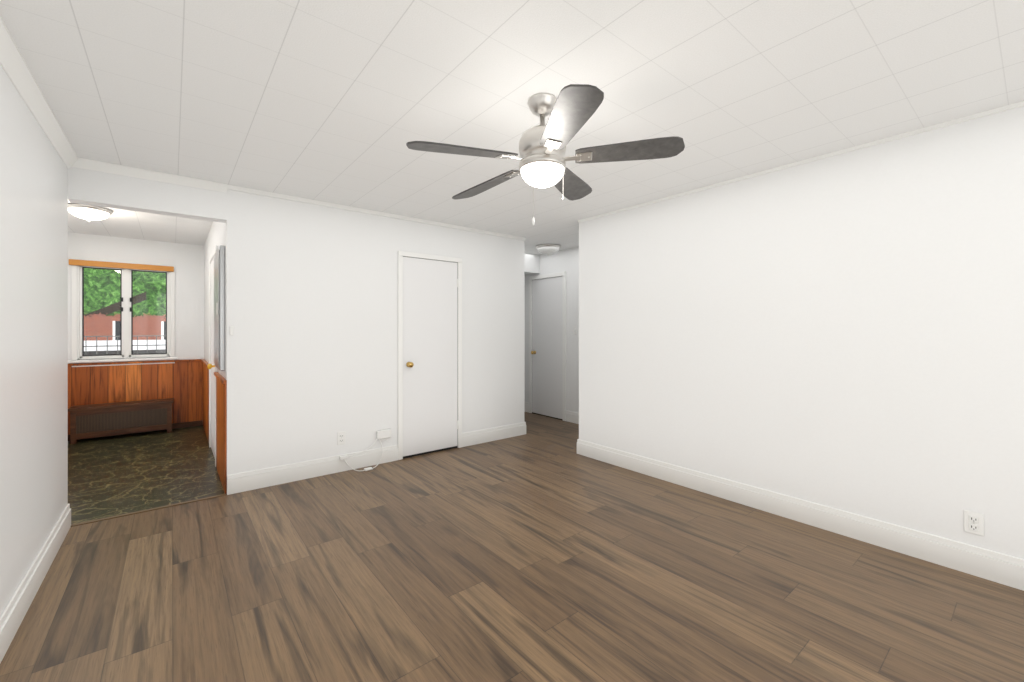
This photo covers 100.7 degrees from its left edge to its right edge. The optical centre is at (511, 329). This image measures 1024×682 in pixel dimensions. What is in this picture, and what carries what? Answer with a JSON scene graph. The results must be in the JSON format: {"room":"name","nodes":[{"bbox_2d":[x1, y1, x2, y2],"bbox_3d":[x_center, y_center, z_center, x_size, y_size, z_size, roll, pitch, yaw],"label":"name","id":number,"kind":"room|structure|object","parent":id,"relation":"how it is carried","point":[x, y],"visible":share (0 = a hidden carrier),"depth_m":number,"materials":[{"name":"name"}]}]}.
{"room":"empty living room","nodes":[
{"label":"empty living room","id":0,"kind":"room"},
{"bbox_2d":[0,65,67,615],"bbox_3d":[-1.133,0.080,0.470,0.120,2.400,5.750,0,0,-39],"label":"wall","id":1,"kind":"structure","parent":0,"point":[33,336],"depth_m":2.02,"materials":[{"name":"paint"}]},
{"bbox_2d":[0,504,70,662],"bbox_3d":[-1.142,1.205,0.591,0.016,0.150,5.550,0,0,-39],"label":"baseboard","id":2,"kind":"structure","parent":1,"relation":"attached to","point":[15,611],"depth_m":1.98,"materials":[{"name":"white wood"}]},
{"bbox_2d":[0,17,79,167],"bbox_3d":[-1.129,-1.083,0.601,0.050,0.075,5.550,0,0,-39],"label":"crown molding","id":3,"kind":"structure","parent":1,"relation":"attached to","point":[14,66],"depth_m":1.95,"materials":[{"name":"white wood"}]},
{"bbox_2d":[68,232,203,363],"bbox_3d":[-4.754,0.080,5.238,1.530,2.400,0.120,0,0,-39],"label":"wall","id":4,"kind":"structure","parent":0,"point":[186,261],"depth_m":5.49,"materials":[{"name":"paint"}]},
{"bbox_2d":[68,259,177,366],"bbox_3d":[-4.749,-0.190,5.224,0.990,1.250,0.212,0,0,-39],"label":"alcove window","id":5,"kind":"structure","parent":4,"relation":"in","point":[126,336],"depth_m":5.20,"materials":[{"name":"white wood"}]},
{"bbox_2d":[68,425,224,523],"bbox_3d":[-3.849,1.329,4.028,1.730,0.102,3.200,0,0,-39],"label":"floor","id":6,"kind":"structure","parent":0,"point":[110,476],"depth_m":3.79,"materials":[{"name":"green stone"}]},
{"bbox_2d":[68,398,173,443],"bbox_3d":[-4.627,1.079,5.064,0.920,0.397,0.245,0,0,-39],"label":"radiator cover","id":7,"kind":"object","parent":6,"relation":"on","point":[99,420],"visible":0.98,"depth_m":4.97,"materials":[{"name":"brown metal"}]},
{"bbox_2d":[71,493,226,526],"bbox_3d":[-2.545,1.277,3.016,0.860,0.006,0.030,0,0,-39],"label":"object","id":8,"kind":"structure","parent":0,"point":[121,515],"depth_m":2.98,"materials":[{"name":"brown wood"}]},
{"bbox_2d":[204,190,523,474],"bbox_3d":[-2.015,0.080,5.465,3.030,2.400,3.150,0,0,-39],"label":"wall","id":9,"kind":"structure","parent":0,"point":[311,342],"depth_m":3.80,"materials":[{"name":"paint"}]},
{"bbox_2d":[68,167,226,222],"bbox_3d":[-2.585,-0.985,3.067,0.860,0.270,0.120,0,0,-39],"label":"header","id":10,"kind":"object","parent":9,"relation":"attached to","point":[98,188],"visible":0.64,"depth_m":2.99,"materials":[{"name":"paint"}]},
{"bbox_2d":[207,256,214,457],"bbox_3d":[-3.049,0.274,4.276,0.072,1.988,0.786,0,0,-39],"label":"door","id":11,"kind":"structure","parent":9,"relation":"in","point":[211,366],"depth_m":4.38,"materials":[{"name":"white wood"}]},
{"bbox_2d":[209,245,217,466],"bbox_3d":[-3.023,0.250,4.286,0.018,2.060,0.890,0,0,-39],"label":"door frame","id":12,"kind":"structure","parent":9,"relation":"attached to","point":[214,251],"depth_m":4.59,"materials":[{"name":"white wood"}]},
{"bbox_2d":[214,245,224,370],"bbox_3d":[-2.483,-0.170,3.585,0.052,1.000,0.540,0,0,-39],"label":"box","id":13,"kind":"object","parent":9,"relation":"attached to","point":[219,309],"visible":1,"depth_m":3.39,"materials":[{"name":"grey"}]},
{"bbox_2d":[80,158,525,240],"bbox_3d":[-1.333,-1.091,3.974,3.830,0.060,0.030,0,0,-39],"label":"crown molding","id":14,"kind":"structure","parent":9,"relation":"attached to","point":[88,164],"depth_m":3.24,"materials":[{"name":"white wood"}]},
{"bbox_2d":[227,445,397,494],"bbox_3d":[-1.662,1.205,3.719,1.395,0.150,0.016,0,0,-39],"label":"baseboard","id":15,"kind":"structure","parent":9,"relation":"attached to","point":[266,477],"depth_m":3.63,"materials":[{"name":"white wood"}]},
{"bbox_2d":[339,455,347,459],"bbox_3d":[-1.512,1.150,3.805,0.067,0.032,0.026,0,0,-39],"label":"plug","id":16,"kind":"object","parent":15,"relation":"attached to","point":[343,457],"depth_m":3.79,"materials":[{"name":"white plastic"}]},
{"bbox_2d":[337,431,344,444],"bbox_3d":[-1.538,0.980,3.823,0.072,0.116,0.010,0,0,-39],"label":"electrical outlet","id":17,"kind":"object","parent":9,"relation":"attached to","point":[340,438],"visible":1,"depth_m":3.82,"materials":[{"name":"white plastic"}]},
{"bbox_2d":[377,428,390,440],"bbox_3d":[-1.226,1.010,4.058,0.140,0.116,0.032,0,0,-39],"label":"outlet","id":18,"kind":"object","parent":9,"relation":"attached to","point":[384,434],"visible":0.98,"depth_m":4.05,"materials":[{"name":"white plastic"}]},
{"bbox_2d":[398,251,461,459],"bbox_3d":[-0.832,0.255,4.381,0.730,2.050,0.022,0,0,-39],"label":"trim","id":19,"kind":"structure","parent":9,"relation":"attached to","point":[402,254],"depth_m":4.30,"materials":[{"name":"white wood"}]},
{"bbox_2d":[403,257,458,456],"bbox_3d":[-0.810,0.269,4.366,0.646,1.978,0.072,0,0,-39],"label":"closet door","id":20,"kind":"structure","parent":9,"relation":"in","point":[430,422],"depth_m":4.37,"materials":[{"name":"white wood"}]},
{"bbox_2d":[462,422,525,446],"bbox_3d":[-0.204,1.205,4.889,0.885,0.150,0.019,0,0,-39],"label":"baseboard","id":21,"kind":"structure","parent":9,"relation":"attached to","point":[512,430],"depth_m":4.87,"materials":[{"name":"white wood"}]},
{"bbox_2d":[0,412,1023,681],"bbox_3d":[0.361,1.330,2.564,5.430,0.100,7.150,0,0,-39],"label":"floor","id":22,"kind":"structure","parent":0,"point":[542,550],"depth_m":2.07,"materials":[{"name":"brown wood"}]},
{"bbox_2d":[0,0,1023,254],"bbox_3d":[-0.440,-1.170,3.107,6.000,0.100,9.000,0,0,-39],"label":"ceiling","id":23,"kind":"structure","parent":0,"point":[342,102],"depth_m":1.96,"materials":[{"name":"white paint"}]},
{"bbox_2d":[68,203,112,221],"bbox_3d":[-3.907,-1.058,3.917,0.316,0.124,0.316,0,0,-39],"label":"ceiling light","id":24,"kind":"object","parent":23,"relation":"attached to","point":[89,213],"visible":0.96,"depth_m":3.84,"materials":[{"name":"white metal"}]},
{"bbox_2d":[406,84,684,224],"bbox_3d":[0.108,-0.802,2.088,1.264,0.635,1.253,0,0,-39],"label":"ceiling fan","id":25,"kind":"object","parent":23,"relation":"hanging from","point":[570,109],"visible":1,"depth_m":1.98,"materials":[{"name":"silver metal"}]},
{"bbox_2d":[536,244,560,254],"bbox_3d":[0.488,-1.058,5.708,0.336,0.124,0.336,0,0,-39],"label":"hall light","id":26,"kind":"object","parent":23,"relation":"attached to","point":[547,249],"visible":1,"depth_m":5.60,"materials":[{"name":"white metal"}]},
{"bbox_2d":[524,276,524,401],"bbox_3d":[-0.206,0.080,6.383,0.940,2.400,0.120,0,0,-39],"label":"wall","id":27,"kind":"structure","parent":0,"point":[524,338],"depth_m":6.63,"materials":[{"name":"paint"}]},
{"bbox_2d":[524,402,527,411],"bbox_3d":[-0.148,1.205,6.342,0.900,0.150,0.016,0,0,-39],"label":"baseboard","id":28,"kind":"structure","parent":27,"relation":"attached to","point":[525,403],"depth_m":6.59,"materials":[{"name":"white wood"}]},
{"bbox_2d":[524,252,539,275],"bbox_3d":[-0.059,-0.980,6.199,0.940,0.280,0.350,0,0,-39],"label":"soffit","id":29,"kind":"structure","parent":0,"point":[531,263],"depth_m":6.26,"materials":[{"name":"paint"}]},
{"bbox_2d":[525,247,578,412],"bbox_3d":[2.293,0.080,4.111,0.120,2.400,6.950,0,0,-39],"label":"wall","id":30,"kind":"structure","parent":0,"point":[567,260],"depth_m":5.88,"materials":[{"name":"paint"}]},
{"bbox_2d":[531,276,562,418],"bbox_3d":[0.489,0.259,6.209,0.072,2.018,0.660,0,0,-39],"label":"hall door","id":31,"kind":"structure","parent":30,"relation":"in","point":[547,347],"depth_m":6.22,"materials":[{"name":"white wood"}]},
{"bbox_2d":[529,271,565,420],"bbox_3d":[0.508,0.235,6.224,0.024,2.090,0.780,0,0,-39],"label":"door frame","id":32,"kind":"structure","parent":30,"relation":"attached to","point":[551,275],"depth_m":6.13,"materials":[{"name":"white wood"}]},
{"bbox_2d":[566,410,578,423],"bbox_3d":[1.118,1.205,5.470,0.016,0.150,1.180,0,0,-39],"label":"baseboard","id":33,"kind":"structure","parent":30,"relation":"attached to","point":[573,417],"depth_m":5.82,"materials":[{"name":"white wood"}]},
{"bbox_2d":[573,326,576,333],"bbox_3d":[0.856,0.010,5.798,0.014,0.116,0.072,0,0,-39],"label":"light switch","id":34,"kind":"object","parent":30,"relation":"attached to","point":[574,329],"visible":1,"depth_m":5.79,"materials":[{"name":"white plastic"}]},
{"bbox_2d":[579,106,1023,558],"bbox_3d":[2.554,0.080,2.866,1.030,2.400,4.680,0,0,-39],"label":"wall","id":35,"kind":"structure","parent":0,"point":[844,331],"depth_m":2.66,"materials":[{"name":"paint"}]},
{"bbox_2d":[577,439,1023,590],"bbox_3d":[2.109,1.205,2.584,0.016,0.150,4.596,0,0,-39],"label":"baseboard","id":36,"kind":"structure","parent":35,"relation":"attached to","point":[982,562],"depth_m":2.65,"materials":[{"name":"white wood"}]},
{"bbox_2d":[578,101,1023,222],"bbox_3d":[2.116,-1.111,2.579,0.012,0.020,4.580,0,0,-39],"label":"crown molding","id":37,"kind":"structure","parent":35,"relation":"attached to","point":[1019,104],"depth_m":2.65,"materials":[{"name":"white wood"}]},
{"bbox_2d":[964,510,983,535],"bbox_3d":[2.410,1.010,2.213,0.010,0.116,0.072,0,0,-39],"label":"outlet","id":38,"kind":"object","parent":35,"relation":"attached to","point":[973,522],"visible":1,"depth_m":2.21,"materials":[{"name":"white plastic"}]},
{"label":"outside","id":39,"kind":"structure","parent":0,"visible":0},
{"bbox_2d":[84,268,165,354],"bbox_3d":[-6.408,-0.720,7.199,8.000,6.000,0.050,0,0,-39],"label":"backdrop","id":40,"kind":"structure","parent":39,"point":[143,320],"depth_m":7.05,"materials":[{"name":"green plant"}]},
{"bbox_3d":[-4.400,0.080,3.477,0.120,2.400,3.270,0,0,-39],"label":"wall","id":41,"kind":"structure","parent":0,"visible":0},
{"bbox_2d":[68,359,199,440],"bbox_3d":[-4.695,0.838,5.189,1.500,0.885,0.030,0,0,-39],"label":"wainscoting","id":42,"kind":"structure","parent":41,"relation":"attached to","point":[184,384],"depth_m":5.27,"materials":[{"name":"brown wood"}]},
{"bbox_2d":[200,359,208,442],"bbox_3d":[-3.703,0.838,5.125,0.030,0.885,1.270,0,0,-39],"label":"wainscoting","id":43,"kind":"structure","parent":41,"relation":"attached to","point":[204,371],"depth_m":5.37,"materials":[{"name":"brown wood"}]},
{"bbox_2d":[214,372,226,493],"bbox_3d":[-2.488,0.838,3.609,0.030,0.885,0.835,0,0,-39],"label":"wainscoting","id":44,"kind":"structure","parent":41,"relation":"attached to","point":[221,383],"depth_m":3.51,"materials":[{"name":"brown wood"}]}
]}

